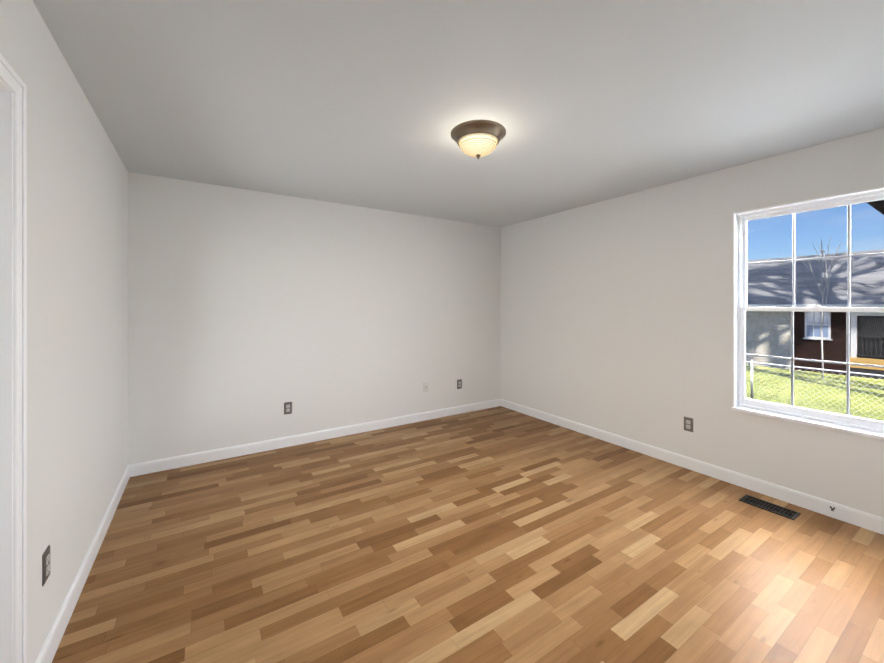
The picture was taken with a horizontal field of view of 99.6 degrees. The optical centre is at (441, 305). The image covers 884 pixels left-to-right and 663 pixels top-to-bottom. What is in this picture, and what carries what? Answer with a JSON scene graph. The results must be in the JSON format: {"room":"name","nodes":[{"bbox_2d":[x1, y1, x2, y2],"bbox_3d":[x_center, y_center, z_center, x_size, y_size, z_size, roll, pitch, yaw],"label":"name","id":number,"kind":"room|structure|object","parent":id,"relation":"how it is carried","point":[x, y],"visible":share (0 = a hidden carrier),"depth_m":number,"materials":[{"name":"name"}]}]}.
{"room":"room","nodes":[
{"label":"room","id":0,"kind":"room"},
{"bbox_2d":[0,0,127,662],"bbox_3d":[-1.465,0.150,1.245,0.120,2.440,4.065,0,0,-33],"label":"wall","id":1,"kind":"structure","parent":0,"point":[77,317],"depth_m":1.64,"materials":[{"name":"paint"}]},
{"bbox_2d":[0,53,26,662],"bbox_3d":[-1.167,0.324,0.795,0.139,2.092,0.934,0,0,-33],"label":"door frame","id":2,"kind":"structure","parent":1,"relation":"attached to","point":[11,79],"depth_m":1.17,"materials":[{"name":"white wood"}]},
{"bbox_2d":[42,545,49,586],"bbox_3d":[-1.501,0.985,1.419,0.008,0.116,0.072,0,0,-33],"label":"electrical outlet","id":3,"kind":"object","parent":1,"relation":"attached to","point":[45,564],"visible":1,"depth_m":1.41,"materials":[{"name":"silver metal"}]},
{"bbox_2d":[36,465,129,662],"bbox_3d":[-1.938,1.321,2.106,0.014,0.097,2.105,0,0,-33],"label":"baseboard","id":4,"kind":"structure","parent":1,"relation":"attached to","point":[52,642],"depth_m":1.76,"materials":[{"name":"white wood"}]},
{"bbox_2d":[128,172,500,464],"bbox_3d":[-0.875,0.149,4.111,4.212,2.440,0.120,0,0,-33],"label":"wall","id":5,"kind":"structure","parent":0,"point":[251,313],"depth_m":3.65,"materials":[{"name":"paint"}]},
{"bbox_2d":[284,402,291,414],"bbox_3d":[-1.498,0.998,3.635,0.072,0.116,0.008,0,0,-33],"label":"electrical outlet","id":6,"kind":"object","parent":5,"relation":"attached to","point":[287,407],"visible":1,"depth_m":3.63,"materials":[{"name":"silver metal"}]},
{"bbox_2d":[129,399,500,476],"bbox_3d":[-0.851,1.321,4.047,3.942,0.097,0.014,0,0,-33],"label":"baseboard","id":7,"kind":"structure","parent":5,"relation":"attached to","point":[152,466],"depth_m":3.64,"materials":[{"name":"white wood"}]},
{"bbox_2d":[423,382,428,391],"bbox_3d":[-0.189,0.975,4.471,0.072,0.116,0.016,0,0,-33],"label":"outlet plate","id":8,"kind":"object","parent":5,"relation":"attached to","point":[425,386],"visible":1,"depth_m":4.47,"materials":[{"name":"white plastic"}]},
{"bbox_2d":[457,379,461,388],"bbox_3d":[0.223,0.996,4.740,0.072,0.116,0.008,0,0,-33],"label":"electrical outlet","id":9,"kind":"object","parent":5,"relation":"attached to","point":[459,384],"visible":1,"depth_m":4.74,"materials":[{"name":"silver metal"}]},
{"bbox_2d":[33,0,883,227],"bbox_3d":[0.256,-1.130,2.350,4.212,0.120,4.305,0,0,-33],"label":"ceiling","id":10,"kind":"structure","parent":0,"point":[368,103],"depth_m":1.86,"materials":[{"name":"white paint"}]},
{"bbox_2d":[451,120,505,158],"bbox_3d":[0.224,-0.989,2.315,0.342,0.163,0.342,0,0,-33],"label":"ceiling light","id":11,"kind":"object","parent":10,"relation":"attached to","point":[477,138],"visible":1,"depth_m":2.22,"materials":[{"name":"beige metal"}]},
{"bbox_2d":[52,406,883,662],"bbox_3d":[0.256,1.430,2.351,4.212,0.120,4.305,0,0,-33],"label":"floor","id":12,"kind":"structure","parent":0,"point":[499,534],"depth_m":1.99,"materials":[{"name":"laminate"}]},
{"bbox_2d":[739,494,800,519],"bbox_3d":[2.222,1.366,2.541,0.135,0.008,0.292,0,0,-33],"label":"floor vent","id":13,"kind":"object","parent":12,"relation":"in","point":[772,508],"visible":1,"depth_m":2.53,"materials":[{"name":"brown metal"}]},
{"bbox_2d":[501,127,883,517],"bbox_3d":[1.965,0.149,3.448,0.150,2.440,4.065,0,0,-33],"label":"wall","id":14,"kind":"structure","parent":0,"point":[616,315],"depth_m":3.28,"materials":[{"name":"paint"}]},
{"bbox_2d":[684,416,692,431],"bbox_3d":[2.070,0.998,3.139,0.008,0.116,0.072,0,0,-33],"label":"electrical outlet","id":15,"kind":"object","parent":14,"relation":"attached to","point":[688,423],"visible":1,"depth_m":3.13,"materials":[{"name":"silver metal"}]},
{"bbox_2d":[501,399,883,534],"bbox_3d":[1.896,1.321,3.404,0.014,0.097,4.065,0,0,-33],"label":"baseboard","id":16,"kind":"structure","parent":14,"relation":"attached to","point":[863,519],"depth_m":2.90,"materials":[{"name":"white wood"}]},
{"bbox_2d":[732,187,883,439],"bbox_3d":[2.536,0.044,2.521,0.148,1.519,0.925,0,0,-33],"label":"double-hung window","id":17,"kind":"structure","parent":14,"relation":"in","point":[808,312],"depth_m":2.56,"materials":[{"name":"glass"}]}
]}

